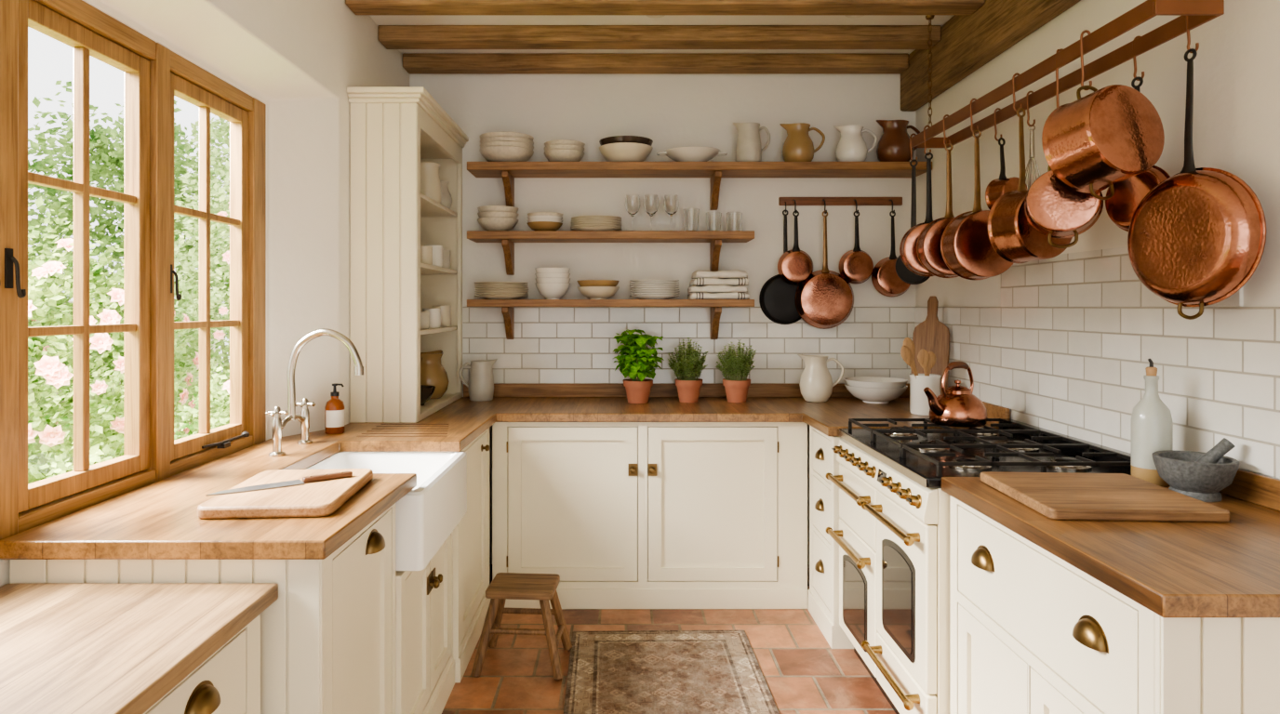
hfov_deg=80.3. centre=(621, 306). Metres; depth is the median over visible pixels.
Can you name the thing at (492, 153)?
bowl
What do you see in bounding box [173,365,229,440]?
flowering shrub
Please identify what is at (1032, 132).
whisk
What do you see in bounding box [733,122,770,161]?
jug
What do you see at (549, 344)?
backsplash
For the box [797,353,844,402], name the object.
jug
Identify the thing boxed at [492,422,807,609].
base cabinet
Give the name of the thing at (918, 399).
utensil crock
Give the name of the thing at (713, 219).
tumbler
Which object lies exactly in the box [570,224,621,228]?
plate
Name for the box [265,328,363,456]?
tap
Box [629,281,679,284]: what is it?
plate
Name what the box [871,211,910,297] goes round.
saucepan
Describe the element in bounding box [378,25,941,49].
ceiling beam
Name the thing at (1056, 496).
chopping board
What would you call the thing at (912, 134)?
s-hook
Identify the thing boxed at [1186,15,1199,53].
s-hook
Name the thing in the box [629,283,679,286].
plate
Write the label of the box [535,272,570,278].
bowl
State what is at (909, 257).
saucepan
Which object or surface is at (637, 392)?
pot
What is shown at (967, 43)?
ceiling beam
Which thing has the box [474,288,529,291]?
plate
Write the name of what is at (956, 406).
kettle
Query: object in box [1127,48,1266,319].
saute pan
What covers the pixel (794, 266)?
frying pan
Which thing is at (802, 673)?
floor
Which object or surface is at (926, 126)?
s-hook
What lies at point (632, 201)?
wine glass
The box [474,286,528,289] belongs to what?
plate
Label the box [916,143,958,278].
saucepan
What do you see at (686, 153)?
serving dish
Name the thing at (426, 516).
sink
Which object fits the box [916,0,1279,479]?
wall
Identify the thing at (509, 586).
step stool
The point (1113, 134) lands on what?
stockpot
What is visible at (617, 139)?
bowl
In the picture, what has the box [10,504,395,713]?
base cabinet
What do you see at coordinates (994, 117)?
s-hook
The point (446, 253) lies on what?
mug
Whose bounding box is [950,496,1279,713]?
base cabinet
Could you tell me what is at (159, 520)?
countertop
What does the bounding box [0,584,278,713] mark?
base cabinet
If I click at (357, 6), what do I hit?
ceiling beam
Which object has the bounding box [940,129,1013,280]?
saucepan
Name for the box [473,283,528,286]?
plate
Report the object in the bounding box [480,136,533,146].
bowl
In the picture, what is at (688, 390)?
pot
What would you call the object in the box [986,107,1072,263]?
saucepan
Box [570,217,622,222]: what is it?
plate
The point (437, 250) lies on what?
mug
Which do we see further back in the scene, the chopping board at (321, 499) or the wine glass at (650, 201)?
the wine glass at (650, 201)
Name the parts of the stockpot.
loop handle, loop handle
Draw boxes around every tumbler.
[683,208,699,230]
[706,212,721,230]
[726,212,742,230]
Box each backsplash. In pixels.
[462,306,914,383]
[914,246,1279,479]
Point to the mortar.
(1203, 482)
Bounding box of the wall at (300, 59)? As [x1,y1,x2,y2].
[0,0,409,586]
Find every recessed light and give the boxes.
[845,14,864,18]
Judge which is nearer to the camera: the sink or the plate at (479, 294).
the sink
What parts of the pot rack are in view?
chain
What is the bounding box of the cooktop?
[837,428,1130,488]
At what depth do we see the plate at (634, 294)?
3.89 m
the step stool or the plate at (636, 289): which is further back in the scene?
the plate at (636, 289)
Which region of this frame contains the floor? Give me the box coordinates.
[441,564,895,713]
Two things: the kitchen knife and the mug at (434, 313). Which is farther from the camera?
the mug at (434, 313)
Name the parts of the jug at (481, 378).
handle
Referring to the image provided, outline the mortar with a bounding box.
[1151,450,1239,502]
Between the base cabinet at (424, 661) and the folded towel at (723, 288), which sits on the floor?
the base cabinet at (424, 661)
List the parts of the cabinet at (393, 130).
panel, cornice, shelf, shelf, shelf, panel, frame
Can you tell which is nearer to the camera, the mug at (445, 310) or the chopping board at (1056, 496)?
the chopping board at (1056, 496)
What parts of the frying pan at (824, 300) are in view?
handle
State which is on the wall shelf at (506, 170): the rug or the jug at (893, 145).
the jug at (893, 145)
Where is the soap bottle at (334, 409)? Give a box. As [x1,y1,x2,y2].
[324,383,344,434]
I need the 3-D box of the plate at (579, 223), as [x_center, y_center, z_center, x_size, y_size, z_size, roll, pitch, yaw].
[-0.131,-0.422,3.990,0.270,0.020,0.270,0,0,0]
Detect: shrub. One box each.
[27,319,73,445]
[38,443,116,479]
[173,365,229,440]
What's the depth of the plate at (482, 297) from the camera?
3.90 m
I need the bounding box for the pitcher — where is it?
[420,161,441,203]
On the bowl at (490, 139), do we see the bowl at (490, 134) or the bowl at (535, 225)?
the bowl at (490, 134)
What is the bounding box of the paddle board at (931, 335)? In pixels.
[910,296,950,394]
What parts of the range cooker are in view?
control knob, control knob, handle rail, handle rail, control knob, control knob, grill door, oven door, control knob, control knob, control panel, control knob, handle rail, handle rail, control knob, burner, control knob, storage drawer, oven door, control knob, burner, burner, burner, burner, burner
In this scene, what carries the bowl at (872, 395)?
on the countertop at (159, 520)
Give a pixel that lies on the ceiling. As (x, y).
(379, 20)
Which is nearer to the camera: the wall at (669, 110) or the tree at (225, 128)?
the wall at (669, 110)
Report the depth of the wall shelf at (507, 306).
3.87 m
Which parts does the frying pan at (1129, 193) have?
handle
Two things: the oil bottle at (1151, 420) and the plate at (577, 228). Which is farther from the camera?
the plate at (577, 228)
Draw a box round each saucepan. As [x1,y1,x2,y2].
[839,211,873,284]
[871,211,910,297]
[899,152,934,276]
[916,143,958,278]
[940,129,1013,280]
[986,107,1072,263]
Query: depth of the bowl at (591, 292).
3.92 m
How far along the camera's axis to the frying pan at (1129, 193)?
2.19 m
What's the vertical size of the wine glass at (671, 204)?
0.200 m
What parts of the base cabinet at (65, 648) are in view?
drawer, cup handle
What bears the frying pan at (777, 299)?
hanging from the rail
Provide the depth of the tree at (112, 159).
8.60 m
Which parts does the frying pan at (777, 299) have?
handle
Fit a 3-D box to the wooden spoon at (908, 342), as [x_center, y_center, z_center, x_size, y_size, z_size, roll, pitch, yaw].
[1.357,0.310,3.504,0.111,0.338,0.018,0,0,8]
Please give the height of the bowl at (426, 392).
0.086 m
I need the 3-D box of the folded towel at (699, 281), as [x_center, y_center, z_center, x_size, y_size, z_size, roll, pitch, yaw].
[0.511,-0.132,3.990,0.285,0.038,0.212,0,0,-1]
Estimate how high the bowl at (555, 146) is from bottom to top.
0.067 m
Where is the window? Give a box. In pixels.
[0,0,266,540]
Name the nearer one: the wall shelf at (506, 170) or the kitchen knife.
the kitchen knife
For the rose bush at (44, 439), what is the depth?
4.62 m
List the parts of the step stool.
leg, leg, seat, leg, leg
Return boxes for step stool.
[471,573,572,679]
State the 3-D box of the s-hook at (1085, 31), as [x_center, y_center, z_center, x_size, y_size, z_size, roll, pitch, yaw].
[1.321,-0.701,2.155,0.033,0.171,0.007,0,0,0]
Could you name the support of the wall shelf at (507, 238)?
attached to the wall at (669, 110)
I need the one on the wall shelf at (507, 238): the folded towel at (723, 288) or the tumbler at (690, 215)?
the tumbler at (690, 215)
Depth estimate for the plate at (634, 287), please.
3.88 m
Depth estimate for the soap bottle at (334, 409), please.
2.92 m
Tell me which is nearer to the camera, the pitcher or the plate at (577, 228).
the pitcher
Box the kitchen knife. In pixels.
[205,471,352,496]
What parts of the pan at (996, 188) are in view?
handle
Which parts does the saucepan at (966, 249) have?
handle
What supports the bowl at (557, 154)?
on the wall shelf at (506, 170)
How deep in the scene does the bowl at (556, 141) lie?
3.90 m
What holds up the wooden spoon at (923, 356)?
in the utensil crock
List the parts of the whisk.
handle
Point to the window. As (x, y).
(154, 73)
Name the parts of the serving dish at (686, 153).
lug handle, lug handle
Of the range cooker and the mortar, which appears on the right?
the mortar
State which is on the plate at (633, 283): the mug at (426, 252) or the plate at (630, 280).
the plate at (630, 280)
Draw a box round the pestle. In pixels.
[1194,438,1235,463]
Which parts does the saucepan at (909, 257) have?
handle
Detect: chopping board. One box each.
[197,468,373,519]
[980,471,1229,522]
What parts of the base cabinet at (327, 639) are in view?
panel, panel, door, cup handle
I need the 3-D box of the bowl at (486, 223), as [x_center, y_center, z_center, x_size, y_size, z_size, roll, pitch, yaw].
[-0.651,-0.424,3.990,0.216,0.071,0.216,0,0,0]
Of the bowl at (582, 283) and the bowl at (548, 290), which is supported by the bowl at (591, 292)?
the bowl at (582, 283)
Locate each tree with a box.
[27,80,229,435]
[173,115,229,373]
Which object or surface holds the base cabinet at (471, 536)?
on the floor
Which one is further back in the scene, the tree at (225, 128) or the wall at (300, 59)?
the tree at (225, 128)
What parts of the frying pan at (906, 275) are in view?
handle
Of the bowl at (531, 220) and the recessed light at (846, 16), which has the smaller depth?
the recessed light at (846, 16)
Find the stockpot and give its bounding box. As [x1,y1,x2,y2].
[1041,84,1164,199]
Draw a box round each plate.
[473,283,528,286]
[474,281,528,284]
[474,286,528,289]
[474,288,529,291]
[474,291,528,293]
[474,293,528,295]
[474,295,528,299]
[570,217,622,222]
[570,219,621,224]
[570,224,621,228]
[571,214,622,219]
[571,222,622,226]
[571,226,621,230]
[629,280,679,281]
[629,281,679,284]
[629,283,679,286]
[629,288,679,291]
[629,295,679,299]
[630,286,679,289]
[630,291,679,293]
[630,293,679,295]
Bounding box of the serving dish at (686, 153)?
[656,146,727,161]
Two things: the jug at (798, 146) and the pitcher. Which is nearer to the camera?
the pitcher
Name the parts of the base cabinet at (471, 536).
door, knob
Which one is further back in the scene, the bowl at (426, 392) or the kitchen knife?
the bowl at (426, 392)
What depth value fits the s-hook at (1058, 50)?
2.31 m
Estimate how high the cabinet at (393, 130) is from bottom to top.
1.410 m
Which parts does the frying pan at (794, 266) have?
handle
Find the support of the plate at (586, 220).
on the plate at (579, 223)
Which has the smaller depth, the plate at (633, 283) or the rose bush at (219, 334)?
the plate at (633, 283)
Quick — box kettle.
[923,361,987,427]
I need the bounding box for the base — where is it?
[1130,464,1170,486]
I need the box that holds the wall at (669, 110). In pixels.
[409,73,916,564]
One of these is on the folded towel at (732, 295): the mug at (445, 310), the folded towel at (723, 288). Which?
the folded towel at (723, 288)
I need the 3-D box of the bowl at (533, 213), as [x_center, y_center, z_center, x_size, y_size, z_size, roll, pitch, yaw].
[-0.400,-0.462,3.990,0.190,0.051,0.190,0,0,0]
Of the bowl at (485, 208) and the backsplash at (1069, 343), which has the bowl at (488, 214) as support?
the bowl at (485, 208)
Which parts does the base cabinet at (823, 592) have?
cup handle, cup handle, cup handle, drawer, drawer, drawer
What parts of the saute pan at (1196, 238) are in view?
handle, lug handle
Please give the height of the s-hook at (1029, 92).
0.131 m
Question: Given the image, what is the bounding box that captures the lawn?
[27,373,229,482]
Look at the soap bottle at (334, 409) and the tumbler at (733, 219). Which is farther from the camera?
the tumbler at (733, 219)
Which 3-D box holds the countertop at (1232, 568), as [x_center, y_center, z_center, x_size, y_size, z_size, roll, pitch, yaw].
[1.254,0.473,1.737,0.669,0.114,0.898,0,0,0]
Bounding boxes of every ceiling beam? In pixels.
[345,0,985,14]
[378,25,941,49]
[402,53,908,73]
[900,0,1080,111]
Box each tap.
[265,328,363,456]
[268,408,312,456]
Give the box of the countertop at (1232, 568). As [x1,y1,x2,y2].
[941,468,1279,617]
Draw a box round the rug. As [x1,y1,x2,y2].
[563,629,779,713]
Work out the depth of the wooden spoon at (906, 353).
3.42 m
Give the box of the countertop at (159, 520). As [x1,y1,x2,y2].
[0,384,1009,559]
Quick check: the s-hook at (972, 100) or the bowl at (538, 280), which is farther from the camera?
the bowl at (538, 280)
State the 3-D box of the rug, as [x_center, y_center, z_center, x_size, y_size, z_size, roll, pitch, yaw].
[0.172,1.395,2.560,0.740,0.008,1.400,0,0,-1]
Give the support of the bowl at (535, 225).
on the wall shelf at (507, 238)
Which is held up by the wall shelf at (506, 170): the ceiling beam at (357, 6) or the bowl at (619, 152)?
the bowl at (619, 152)
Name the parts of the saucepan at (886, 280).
handle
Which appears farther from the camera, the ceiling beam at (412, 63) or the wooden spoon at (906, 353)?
the ceiling beam at (412, 63)
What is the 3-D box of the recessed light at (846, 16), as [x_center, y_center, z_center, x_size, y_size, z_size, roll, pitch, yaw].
[1.060,-1.327,3.430,0.094,0.006,0.094,0,0,0]
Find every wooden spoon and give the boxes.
[900,346,917,378]
[902,337,918,375]
[917,349,929,376]
[926,351,936,376]
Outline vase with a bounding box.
[440,180,452,208]
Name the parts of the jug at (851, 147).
handle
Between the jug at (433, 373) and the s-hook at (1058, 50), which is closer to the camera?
the s-hook at (1058, 50)
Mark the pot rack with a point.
(1199, 12)
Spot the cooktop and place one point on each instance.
(918, 472)
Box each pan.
[759,210,801,324]
[777,211,813,284]
[795,211,853,329]
[895,160,930,284]
[985,137,1026,210]
[1105,76,1170,231]
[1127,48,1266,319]
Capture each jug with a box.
[420,350,449,399]
[459,359,497,401]
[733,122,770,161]
[779,122,825,161]
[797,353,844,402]
[833,125,877,161]
[876,120,919,161]
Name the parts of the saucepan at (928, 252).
handle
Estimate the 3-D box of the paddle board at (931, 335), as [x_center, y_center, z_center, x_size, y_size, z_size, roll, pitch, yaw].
[1.494,0.218,3.664,0.170,0.540,0.102,0,0,38]
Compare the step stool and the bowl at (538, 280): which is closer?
the step stool
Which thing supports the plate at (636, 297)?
on the wall shelf at (507, 306)
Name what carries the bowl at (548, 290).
on the wall shelf at (507, 306)
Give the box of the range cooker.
[825,418,1130,713]
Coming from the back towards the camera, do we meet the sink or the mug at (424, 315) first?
the mug at (424, 315)
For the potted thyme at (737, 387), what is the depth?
3.87 m
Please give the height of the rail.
0.099 m
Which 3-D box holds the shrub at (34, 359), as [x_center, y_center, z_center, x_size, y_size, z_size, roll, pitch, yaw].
[-5.626,0.686,6.329,1.854,1.719,1.921,0,0,0]
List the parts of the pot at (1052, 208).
loop handle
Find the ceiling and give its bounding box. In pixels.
[368,14,954,54]
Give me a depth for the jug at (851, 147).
3.94 m
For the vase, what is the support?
on the cabinet at (393, 130)
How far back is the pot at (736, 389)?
3.86 m
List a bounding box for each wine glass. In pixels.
[625,194,639,230]
[643,194,658,230]
[663,194,679,230]
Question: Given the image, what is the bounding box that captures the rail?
[778,197,902,213]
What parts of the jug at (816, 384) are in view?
handle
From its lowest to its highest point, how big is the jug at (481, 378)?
0.215 m
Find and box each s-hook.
[909,133,917,162]
[923,125,931,155]
[942,114,950,146]
[969,98,978,133]
[993,107,1001,141]
[1012,72,1022,111]
[1026,91,1035,126]
[1055,48,1063,107]
[1080,29,1092,90]
[1133,35,1144,80]
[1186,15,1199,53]
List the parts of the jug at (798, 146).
handle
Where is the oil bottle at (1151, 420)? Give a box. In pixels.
[1130,359,1173,486]
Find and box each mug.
[420,245,432,265]
[420,311,429,329]
[422,308,440,328]
[425,244,442,267]
[432,306,450,327]
[441,250,450,268]
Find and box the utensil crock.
[909,373,940,415]
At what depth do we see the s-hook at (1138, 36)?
2.20 m
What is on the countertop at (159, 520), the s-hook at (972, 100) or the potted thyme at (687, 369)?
the potted thyme at (687, 369)
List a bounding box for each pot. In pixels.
[623,378,653,403]
[674,378,702,402]
[722,378,750,402]
[1024,165,1103,248]
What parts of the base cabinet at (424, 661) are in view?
door, latch knob, latch knob, door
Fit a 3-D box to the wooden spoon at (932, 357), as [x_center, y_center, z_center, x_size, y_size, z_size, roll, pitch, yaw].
[1.419,0.342,3.505,0.076,0.272,0.020,0,0,-13]
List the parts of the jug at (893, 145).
handle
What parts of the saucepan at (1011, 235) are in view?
handle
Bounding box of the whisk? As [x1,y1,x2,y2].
[1025,125,1040,189]
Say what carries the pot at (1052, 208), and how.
hanging from the s-hook at (1058, 50)
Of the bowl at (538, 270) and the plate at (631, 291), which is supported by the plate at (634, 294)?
the plate at (631, 291)
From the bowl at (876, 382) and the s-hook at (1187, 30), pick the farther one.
the bowl at (876, 382)
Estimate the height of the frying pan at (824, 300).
0.631 m
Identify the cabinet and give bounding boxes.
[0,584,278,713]
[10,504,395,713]
[346,86,468,423]
[395,531,454,713]
[453,427,490,682]
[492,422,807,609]
[807,426,853,649]
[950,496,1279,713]
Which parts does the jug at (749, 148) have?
handle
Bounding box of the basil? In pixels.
[612,329,664,403]
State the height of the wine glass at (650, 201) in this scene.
0.200 m
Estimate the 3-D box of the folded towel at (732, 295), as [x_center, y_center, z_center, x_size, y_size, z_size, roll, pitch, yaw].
[0.508,-0.058,3.990,0.300,0.039,0.212,0,0,-1]
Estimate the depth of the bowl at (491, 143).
3.87 m
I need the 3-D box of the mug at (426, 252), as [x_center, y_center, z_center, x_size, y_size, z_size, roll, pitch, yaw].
[-0.937,-0.241,3.584,0.084,0.091,0.116,0,0,-10]
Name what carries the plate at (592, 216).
on the plate at (580, 219)
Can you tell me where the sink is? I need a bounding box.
[305,451,466,571]
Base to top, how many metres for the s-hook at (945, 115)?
0.131 m
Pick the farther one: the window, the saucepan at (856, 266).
the saucepan at (856, 266)
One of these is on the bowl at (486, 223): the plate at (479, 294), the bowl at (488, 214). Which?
the bowl at (488, 214)
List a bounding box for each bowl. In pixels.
[420,385,435,405]
[477,205,518,213]
[477,211,519,218]
[477,217,518,230]
[479,132,533,141]
[479,146,533,161]
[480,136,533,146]
[480,141,533,150]
[526,214,562,219]
[526,221,562,230]
[527,212,562,216]
[527,218,562,223]
[535,267,570,273]
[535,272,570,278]
[535,278,570,282]
[535,282,570,299]
[543,144,584,151]
[543,148,584,161]
[544,139,585,147]
[576,280,619,286]
[577,286,619,299]
[599,135,653,146]
[599,142,653,161]
[844,376,907,388]
[844,383,907,403]
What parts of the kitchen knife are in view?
blade, handle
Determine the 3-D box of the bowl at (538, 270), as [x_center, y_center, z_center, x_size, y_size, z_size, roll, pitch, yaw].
[-0.362,-0.160,3.990,0.184,0.086,0.184,0,0,0]
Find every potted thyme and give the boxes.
[667,337,707,402]
[715,339,757,402]
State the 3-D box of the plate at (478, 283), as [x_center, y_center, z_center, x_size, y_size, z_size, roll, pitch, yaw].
[-0.633,-0.118,3.991,0.284,0.020,0.284,0,0,0]
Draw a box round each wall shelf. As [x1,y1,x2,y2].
[466,161,932,210]
[466,230,754,275]
[466,299,754,339]
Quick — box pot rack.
[911,0,1224,147]
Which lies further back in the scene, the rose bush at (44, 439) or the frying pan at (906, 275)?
the rose bush at (44, 439)
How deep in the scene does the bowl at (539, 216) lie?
3.91 m
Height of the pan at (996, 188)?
0.302 m
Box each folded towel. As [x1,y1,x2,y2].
[687,284,747,293]
[687,292,749,299]
[689,278,748,286]
[691,269,747,279]
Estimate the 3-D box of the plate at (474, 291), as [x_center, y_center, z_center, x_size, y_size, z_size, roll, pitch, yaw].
[-0.630,-0.072,3.989,0.284,0.020,0.284,0,0,0]
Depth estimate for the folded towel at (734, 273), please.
3.90 m
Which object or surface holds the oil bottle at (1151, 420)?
on the countertop at (1232, 568)
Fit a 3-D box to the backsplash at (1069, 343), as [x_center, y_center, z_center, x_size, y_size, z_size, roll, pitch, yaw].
[1.595,0.155,2.255,0.010,0.690,3.710,0,0,0]
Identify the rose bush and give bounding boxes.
[27,194,199,484]
[173,120,229,436]
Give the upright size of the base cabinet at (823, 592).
0.868 m
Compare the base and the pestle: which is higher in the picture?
the pestle
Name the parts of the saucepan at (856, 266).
handle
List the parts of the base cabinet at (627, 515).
door, latch knob, latch knob, door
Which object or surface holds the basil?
on the countertop at (159, 520)
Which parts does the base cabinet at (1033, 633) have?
cup handle, door, drawer, door, cup handle, panel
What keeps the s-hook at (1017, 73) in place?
hanging from the pot rack

